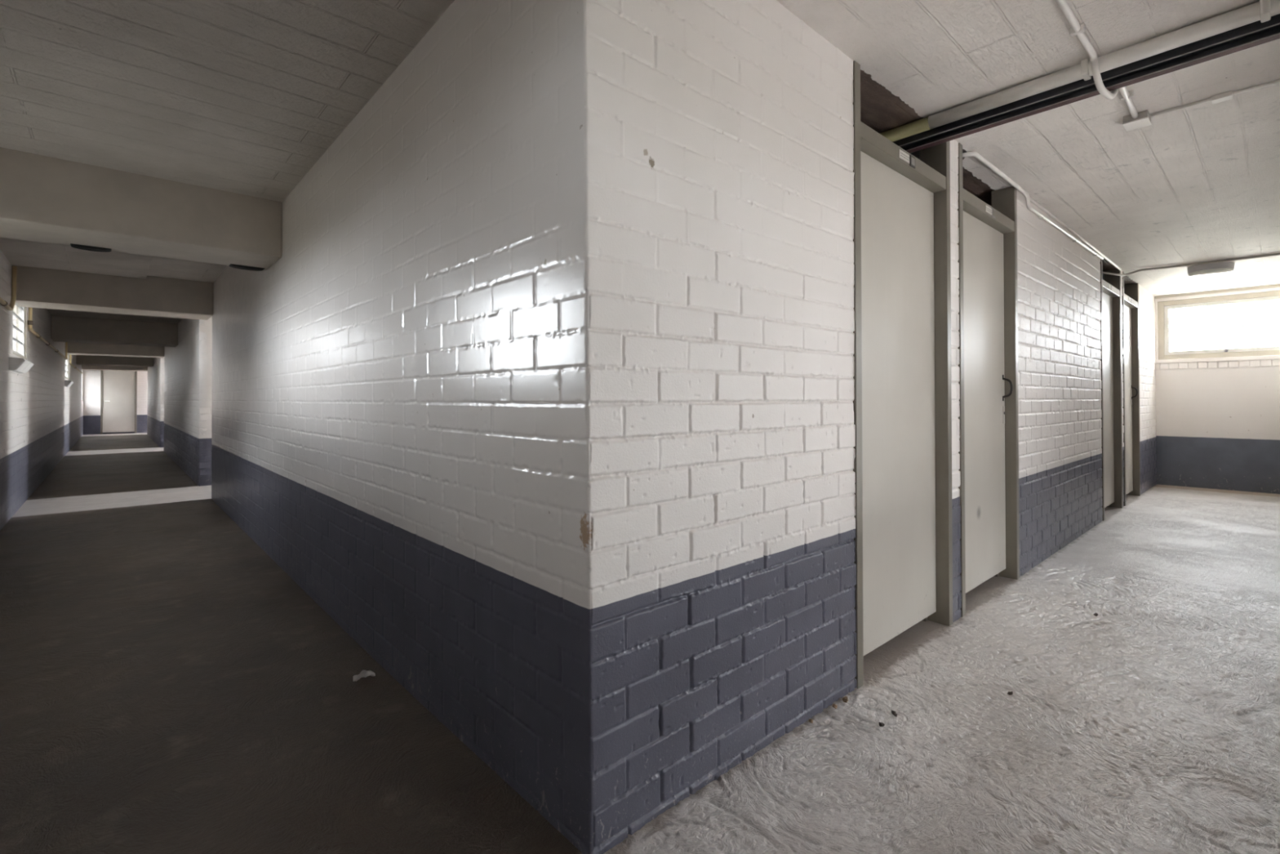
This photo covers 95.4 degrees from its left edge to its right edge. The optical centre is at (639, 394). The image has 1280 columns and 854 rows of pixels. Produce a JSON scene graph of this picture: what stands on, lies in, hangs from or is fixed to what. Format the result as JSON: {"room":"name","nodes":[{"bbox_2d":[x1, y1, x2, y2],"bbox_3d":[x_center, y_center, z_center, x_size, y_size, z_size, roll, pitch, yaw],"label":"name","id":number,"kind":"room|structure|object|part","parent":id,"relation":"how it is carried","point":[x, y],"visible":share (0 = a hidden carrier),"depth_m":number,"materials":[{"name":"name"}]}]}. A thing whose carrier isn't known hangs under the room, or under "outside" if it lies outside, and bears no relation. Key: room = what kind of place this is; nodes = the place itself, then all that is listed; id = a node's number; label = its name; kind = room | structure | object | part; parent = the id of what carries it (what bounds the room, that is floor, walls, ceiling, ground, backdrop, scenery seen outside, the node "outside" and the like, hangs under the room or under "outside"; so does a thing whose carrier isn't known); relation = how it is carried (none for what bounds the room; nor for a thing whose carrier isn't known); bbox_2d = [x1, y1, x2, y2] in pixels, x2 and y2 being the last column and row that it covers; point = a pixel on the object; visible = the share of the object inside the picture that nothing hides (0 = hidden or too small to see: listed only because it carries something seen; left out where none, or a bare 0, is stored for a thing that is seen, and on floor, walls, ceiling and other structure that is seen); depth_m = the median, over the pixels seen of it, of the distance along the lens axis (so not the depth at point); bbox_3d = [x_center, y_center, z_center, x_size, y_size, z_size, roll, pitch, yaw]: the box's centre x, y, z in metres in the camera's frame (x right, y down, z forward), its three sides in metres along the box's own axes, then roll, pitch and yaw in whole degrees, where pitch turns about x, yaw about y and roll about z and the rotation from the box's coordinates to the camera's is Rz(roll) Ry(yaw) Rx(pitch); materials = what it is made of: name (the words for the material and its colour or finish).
{"room":"basement corridor","nodes":[
{"label":"basement corridor","id":0,"kind":"room"},
{"bbox_2d":[0,249,83,530],"bbox_3d":[-7.416,-0.018,7.069,0.200,2.241,27.980,0,-1,-42],"label":"wall","id":1,"kind":"structure","parent":0,"point":[42,417],"depth_m":6.40,"materials":[{"name":"brick"}]},
{"bbox_2d":[0,266,17,311],"bbox_3d":[-3.368,-0.922,2.780,0.039,0.422,6.174,0,-1,-42],"label":"gas pipe","id":2,"kind":"object","parent":1,"relation":"attached to","point":[10,307],"visible":1,"depth_m":5.01,"materials":[{"name":"yellow metal"}]},
{"bbox_2d":[13,303,26,359],"bbox_3d":[-5.943,-0.693,5.536,0.070,0.680,1.120,0,-1,-42],"label":"window","id":3,"kind":"structure","parent":1,"relation":"in","point":[19,313],"depth_m":5.76,"materials":[{"name":"glass"}]},
{"bbox_3d":[-5.939,-0.693,5.539,0.003,0.588,1.028,0,-1,-42],"label":"pane","id":4,"kind":"part","parent":3,"relation":"part of","materials":[{"name":"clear glass"}]},
{"bbox_2d":[8,356,34,373],"bbox_3d":[-5.582,-0.257,5.265,0.095,0.112,0.800,0,-1,-42],"label":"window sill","id":5,"kind":"structure","parent":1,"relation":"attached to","point":[18,365],"depth_m":5.00,"materials":[{"name":"white concrete"}]},
{"bbox_2d":[27,306,67,359],"bbox_3d":[-8.430,-0.875,8.374,0.039,0.489,6.386,0,-1,-42],"label":"gas pipe","id":6,"kind":"object","parent":1,"relation":"attached to","point":[30,309],"visible":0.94,"depth_m":6.65,"materials":[{"name":"yellow metal"}]},
{"bbox_2d":[65,354,68,379],"bbox_3d":[-11.089,-0.636,11.223,0.070,0.680,1.120,0,-1,-42],"label":"window","id":7,"kind":"structure","parent":1,"relation":"in","point":[66,360],"depth_m":11.61,"materials":[{"name":"glass"}]},
{"bbox_3d":[-11.086,-0.636,11.226,0.038,0.632,1.072,0,-1,-42],"label":"sash","id":8,"kind":"part","parent":7,"relation":"part of","materials":[{"name":"paint"}]},
{"bbox_2d":[64,380,73,386],"bbox_3d":[-10.728,-0.200,10.952,0.095,0.112,0.800,0,-1,-42],"label":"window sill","id":9,"kind":"structure","parent":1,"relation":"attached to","point":[67,383],"depth_m":10.67,"materials":[{"name":"white concrete"}]},
{"bbox_2d":[69,354,83,373],"bbox_3d":[-13.516,-0.822,13.994,0.039,0.485,6.196,0,-1,-42],"label":"gas pipe","id":10,"kind":"object","parent":1,"relation":"attached to","point":[70,363],"visible":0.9,"depth_m":12.11,"materials":[{"name":"yellow metal"}]},
{"bbox_2d":[81,369,83,400],"bbox_3d":[-16.228,-0.360,16.901,0.070,1.120,1.000,0,-1,-42],"label":"window","id":11,"kind":"structure","parent":1,"relation":"in","point":[82,370],"depth_m":17.25,"materials":[{"name":"glass"}]},
{"bbox_3d":[-16.225,-0.360,16.903,0.038,1.072,0.952,0,-1,-42],"label":"sash","id":12,"kind":"part","parent":11,"relation":"part of","materials":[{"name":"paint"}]},
{"bbox_2d":[83,369,147,434],"bbox_3d":[-13.004,0.104,20.744,10.320,2.241,0.200,0,-1,-42],"label":"wall","id":13,"kind":"structure","parent":0,"point":[91,378],"depth_m":17.56,"materials":[{"name":"paint"}]},
{"bbox_2d":[100,370,137,434],"bbox_3d":[-15.967,0.088,17.855,0.830,2.239,0.109,0,-1,-42],"label":"door","id":14,"kind":"structure","parent":13,"relation":"in","point":[118,388],"depth_m":17.85,"materials":[{"name":"wood"}]},
{"bbox_2d":[160,356,164,447],"bbox_3d":[-10.075,0.046,13.021,1.000,2.280,0.104,0,-1,-42],"label":"wall","id":15,"kind":"structure","parent":0,"point":[161,360],"depth_m":12.67,"materials":[{"name":"paint"}]},
{"bbox_2d":[198,315,212,485],"bbox_3d":[-4.929,-0.011,7.334,1.000,2.280,0.104,0,-1,-42],"label":"wall","id":16,"kind":"structure","parent":0,"point":[202,328],"depth_m":7.02,"materials":[{"name":"paint"}]},
{"bbox_2d":[146,0,593,853],"bbox_3d":[-7.397,0.011,9.405,0.127,2.280,21.821,0,-1,-42],"label":"wall","id":17,"kind":"structure","parent":0,"point":[400,399],"depth_m":1.82,"materials":[{"name":"paint"}]},
{"bbox_2d":[0,432,1279,853],"bbox_3d":[-3.750,1.117,10.422,10.100,0.029,28.050,0,-1,-42],"label":"floor","id":18,"kind":"structure","parent":0,"point":[166,686],"depth_m":1.91,"materials":[{"name":"concrete"}]},
{"bbox_2d":[352,670,375,680],"bbox_3d":[-1.018,1.033,2.139,0.080,0.021,0.048,0,-1,-42],"label":"paper scrap","id":19,"kind":"object","parent":18,"relation":"on","point":[365,673],"visible":1,"depth_m":2.15,"materials":[{"name":"white paper"}]},
{"bbox_2d":[842,696,848,702],"bbox_3d":[0.698,1.035,1.981,0.020,0.016,0.029,0,-1,32],"label":"chip","id":20,"kind":"object","parent":18,"relation":"on","point":[845,699],"visible":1,"depth_m":1.98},
{"bbox_2d":[891,710,897,716],"bbox_3d":[0.828,1.036,1.897,0.014,0.012,0.036,0,0,1],"label":"leaf shred","id":21,"kind":"object","parent":18,"relation":"on","point":[893,713],"visible":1,"depth_m":1.89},
{"bbox_2d":[0,0,1279,323],"bbox_3d":[-3.686,-1.211,10.490,10.370,0.255,28.030,0,-1,-42],"label":"ceiling","id":22,"kind":"structure","parent":0,"point":[245,97],"depth_m":2.38,"materials":[{"name":"white concrete"}]},
{"bbox_2d":[12,265,213,319],"bbox_3d":[-5.102,-0.990,5.726,1.422,0.349,0.490,0,-1,-42],"label":"ceiling beam","id":23,"kind":"structure","parent":22,"relation":"attached to","point":[36,287],"depth_m":5.53,"materials":[{"name":"paint"}]},
{"bbox_2d":[51,315,177,346],"bbox_3d":[-8.031,-0.958,8.963,1.422,0.349,0.490,0,-1,-42],"label":"ceiling beam","id":24,"kind":"structure","parent":22,"relation":"attached to","point":[64,328],"depth_m":8.75,"materials":[{"name":"paint"}]},
{"bbox_2d":[75,355,153,366],"bbox_3d":[-13.177,-0.901,14.650,1.422,0.349,0.490,0,-1,-42],"label":"ceiling beam","id":25,"kind":"structure","parent":22,"relation":"attached to","point":[80,359],"depth_m":14.46,"materials":[{"name":"paint"}]},
{"bbox_2d":[81,364,147,371],"bbox_3d":[-15.395,-0.877,17.100,1.422,0.349,0.490,0,-1,-42],"label":"ceiling beam","id":26,"kind":"structure","parent":22,"relation":"attached to","point":[98,367],"depth_m":16.94,"materials":[{"name":"paint"}]},
{"bbox_2d":[67,342,164,357],"bbox_3d":[-10.248,-0.933,11.413,1.422,0.349,0.490,0,-1,-42],"label":"ceiling beam","id":27,"kind":"structure","parent":22,"relation":"attached to","point":[77,348],"depth_m":11.22,"materials":[{"name":"paint"}]},
{"bbox_2d":[0,146,281,270],"bbox_3d":[-2.885,-1.014,3.276,1.422,0.349,0.490,0,-1,-42],"label":"ceiling beam","id":28,"kind":"structure","parent":22,"relation":"attached to","point":[43,198],"depth_m":3.13,"materials":[{"name":"paint"}]},
{"bbox_2d":[70,243,111,252],"bbox_3d":[-3.132,-0.832,3.326,0.170,0.014,0.070,0,-1,-42],"label":"pad","id":29,"kind":"object","parent":28,"relation":"attached to","point":[75,246],"visible":1,"depth_m":3.31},
{"bbox_2d":[228,263,264,271],"bbox_3d":[-2.580,-0.829,3.826,0.190,0.014,0.070,0,-1,-42],"label":"pad","id":30,"kind":"object","parent":28,"relation":"attached to","point":[236,266],"visible":1,"depth_m":3.81,"materials":[{"name":"black rubber"}]},
{"bbox_2d":[962,151,1103,259],"bbox_3d":[2.673,-1.142,3.873,3.099,0.085,0.147,0,-1,-42],"label":"conduit","id":31,"kind":"object","parent":22,"relation":"attached to","point":[979,157],"visible":0.87,"depth_m":3.44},
{"bbox_2d":[1029,196,1121,270],"bbox_3d":[3.420,-1.173,4.478,2.900,0.017,0.017,0,-1,-42],"label":"conduit","id":32,"kind":"object","parent":22,"relation":"attached to","point":[1032,200],"visible":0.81,"depth_m":4.16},
{"bbox_2d":[879,0,1279,142],"bbox_3d":[1.128,-1.163,2.627,0.060,0.056,2.690,0,-1,-42],"label":"pipe","id":33,"kind":"object","parent":22,"relation":"attached to","point":[1262,11],"visible":0.84,"depth_m":2.04,"materials":[{"name":"white metal"}]},
{"bbox_2d":[893,13,1279,153],"bbox_3d":[1.140,-1.141,2.704,0.062,0.100,2.790,0,-1,-42],"label":"pipe","id":34,"kind":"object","parent":22,"relation":"attached to","point":[1257,33],"depth_m":2.08,"materials":[{"name":"black metal"}]},
{"bbox_2d":[1055,0,1137,118],"bbox_3d":[1.253,-1.135,1.738,2.251,0.129,0.058,0,-1,-41],"label":"conduit","id":35,"kind":"object","parent":22,"relation":"attached to","point":[1077,29],"visible":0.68,"depth_m":2.04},
{"bbox_2d":[1122,110,1151,131],"bbox_3d":[2.138,-1.177,2.506,0.096,0.036,0.084,0,-1,-42],"label":"junction box","id":36,"kind":"object","parent":22,"relation":"attached to","point":[1144,118],"visible":0.98,"depth_m":2.49,"materials":[{"name":"white plastic"}]},
{"bbox_3d":[2.139,-1.162,2.506,0.096,0.005,0.084,0,-1,-42],"label":"box lid","id":37,"kind":"part","parent":36,"relation":"part of","materials":[{"name":"white plastic"}]},
{"bbox_2d":[1102,253,1279,275],"bbox_3d":[4.832,-1.136,5.185,1.489,0.085,0.432,0,0,19],"label":"conduit","id":38,"kind":"object","parent":22,"relation":"attached to","point":[1274,254],"visible":1,"depth_m":5.24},
{"bbox_2d":[1186,261,1235,277],"bbox_3d":[5.222,-1.133,5.333,0.312,0.092,0.312,0,-1,-42],"label":"ceiling lamp","id":39,"kind":"object","parent":22,"relation":"attached to","point":[1220,268],"visible":0.98,"depth_m":5.25,"materials":[{"name":"plastic"}]},
{"bbox_2d":[1150,79,1279,116],"bbox_3d":[2.362,-1.188,2.297,0.045,0.018,0.525,0,-1,-42],"label":"cable","id":40,"kind":"object","parent":22,"relation":"attached to","point":[1228,95],"visible":1,"depth_m":2.33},
{"bbox_2d":[583,0,856,853],"bbox_3d":[0.289,-0.066,1.713,1.199,2.279,0.110,0,-1,-42],"label":"wall","id":41,"kind":"structure","parent":0,"point":[722,573],"depth_m":1.56,"materials":[{"name":"paint"}]},
{"bbox_2d":[910,150,919,159],"bbox_3d":[0.622,-0.062,3.644,0.080,2.241,2.285,0,-1,-42],"label":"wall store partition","id":42,"kind":"structure","parent":0,"point":[917,153],"depth_m":2.80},
{"bbox_2d":[950,139,961,622],"bbox_3d":[1.434,-0.061,2.748,0.116,2.280,0.103,0,-1,-42],"label":"wall pier","id":43,"kind":"object","parent":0,"point":[956,480],"visible":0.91,"depth_m":2.72,"materials":[{"name":"paint"}]},
{"bbox_2d":[853,60,952,688],"bbox_3d":[1.060,-0.073,2.415,0.886,2.240,0.120,0,-1,-42],"label":"door","id":44,"kind":"structure","parent":43,"relation":"attached to","point":[902,402],"depth_m":2.44,"materials":[{"name":"wood"}]},
{"bbox_3d":[1.057,-0.960,2.423,0.802,0.059,0.116,0,-1,-42],"label":"transom rail","id":45,"kind":"part","parent":44,"relation":"part of","materials":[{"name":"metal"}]},
{"bbox_3d":[1.069,-0.961,2.355,0.092,0.033,0.003,0,-1,-42],"label":"name plate","id":46,"kind":"part","parent":44,"relation":"part of","materials":[{"name":"white plastic"}]},
{"bbox_3d":[1.125,-0.960,2.405,0.049,0.046,0.004,0,-1,-42],"label":"number frame","id":47,"kind":"part","parent":44,"relation":"part of","materials":[{"name":"silver metal"}]},
{"bbox_2d":[957,142,1019,617],"bbox_3d":[1.802,-0.069,3.086,0.883,2.240,0.120,0,-1,-42],"label":"door","id":48,"kind":"structure","parent":43,"relation":"attached to","point":[988,419],"depth_m":3.16,"materials":[{"name":"wood"}]},
{"bbox_3d":[1.798,-0.956,3.095,0.799,0.059,0.116,0,-1,-42],"label":"transom rail","id":49,"kind":"part","parent":48,"relation":"part of","materials":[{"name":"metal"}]},
{"bbox_3d":[1.812,-0.957,3.028,0.092,0.033,0.003,0,-1,-42],"label":"name plate","id":50,"kind":"part","parent":48,"relation":"part of","materials":[{"name":"white plastic"}]},
{"bbox_3d":[1.869,-0.956,3.078,0.049,0.046,0.004,0,-1,-42],"label":"number frame","id":51,"kind":"part","parent":48,"relation":"part of","materials":[{"name":"grey metal"}]},
{"bbox_3d":[2.082,0.117,3.333,0.030,0.100,0.003,0,-1,-42],"label":"lock plate","id":52,"kind":"part","parent":48,"relation":"part of","materials":[{"name":"metal"}]},
{"bbox_3d":[2.089,-0.037,3.310,0.013,0.118,0.052,0,-1,-42],"label":"pull handle","id":53,"kind":"part","parent":48,"relation":"part of","materials":[{"name":"brown metal"}]},
{"bbox_2d":[1016,189,1156,577],"bbox_3d":[4.129,-0.047,5.187,5.388,2.280,0.104,0,-1,-42],"label":"wall","id":54,"kind":"structure","parent":0,"point":[1060,382],"depth_m":4.01,"materials":[{"name":"brick"}]},
{"bbox_2d":[1099,258,1123,520],"bbox_3d":[4.167,-0.057,5.226,0.876,2.240,0.120,0,-1,-42],"label":"door","id":55,"kind":"structure","parent":54,"relation":"in","point":[1110,287],"depth_m":5.43,"materials":[{"name":"wood"}]},
{"bbox_3d":[4.163,-0.944,5.235,0.792,0.059,0.116,0,-1,-42],"label":"transom rail","id":56,"kind":"part","parent":55,"relation":"part of","materials":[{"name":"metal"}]},
{"bbox_2d":[1121,271,1140,506],"bbox_3d":[4.907,-0.053,5.896,0.886,2.240,0.120,0,-1,-42],"label":"door","id":57,"kind":"structure","parent":54,"relation":"in","point":[1131,366],"depth_m":6.12,"materials":[{"name":"wood"}]},
{"bbox_3d":[4.904,-0.940,5.905,0.802,0.059,0.116,0,-1,-42],"label":"transom rail","id":58,"kind":"part","parent":57,"relation":"part of","materials":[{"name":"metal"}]},
{"bbox_3d":[5.196,-0.021,6.122,0.013,0.118,0.052,0,-1,-42],"label":"pull handle","id":59,"kind":"part","parent":57,"relation":"part of","materials":[{"name":"brown metal"}]},
{"bbox_2d":[1154,289,1279,493],"bbox_3d":[6.640,-0.051,6.591,0.220,2.241,1.790,0,-1,-42],"label":"wall","id":60,"kind":"structure","parent":0,"point":[1218,428],"depth_m":6.56,"materials":[{"name":"white paint"}]},
{"bbox_2d":[1154,284,1279,298],"bbox_3d":[6.556,-1.158,6.526,0.042,0.028,1.189,0,-1,-42],"label":"window frame","id":61,"kind":"structure","parent":60,"relation":"attached to","point":[1274,285],"depth_m":6.55,"materials":[{"name":"paint"}]},
{"bbox_2d":[1155,355,1279,363],"bbox_3d":[6.557,-0.393,6.519,0.042,0.044,1.189,0,-1,-42],"label":"sill","id":62,"kind":"structure","parent":60,"relation":"attached to","point":[1266,357],"depth_m":6.55,"materials":[{"name":"white wood"}]},
{"bbox_2d":[1155,286,1279,301],"bbox_3d":[6.559,-1.127,6.529,0.032,0.032,1.189,0,-1,-42],"label":"lintel","id":63,"kind":"object","parent":60,"relation":"attached to","point":[1278,287],"visible":1,"depth_m":6.55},
{"bbox_2d":[1155,359,1279,369],"bbox_3d":[6.561,-0.334,6.523,0.030,0.072,1.182,0,-1,-42],"label":"trim","id":64,"kind":"structure","parent":60,"relation":"attached to","point":[1275,362],"depth_m":6.55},
{"bbox_2d":[1157,290,1279,359],"bbox_3d":[6.599,-0.763,6.560,0.088,0.693,1.148,0,-1,-42],"label":"window","id":65,"kind":"structure","parent":60,"relation":"in","point":[1163,307],"depth_m":6.64,"materials":[{"name":"paint"}]}
]}

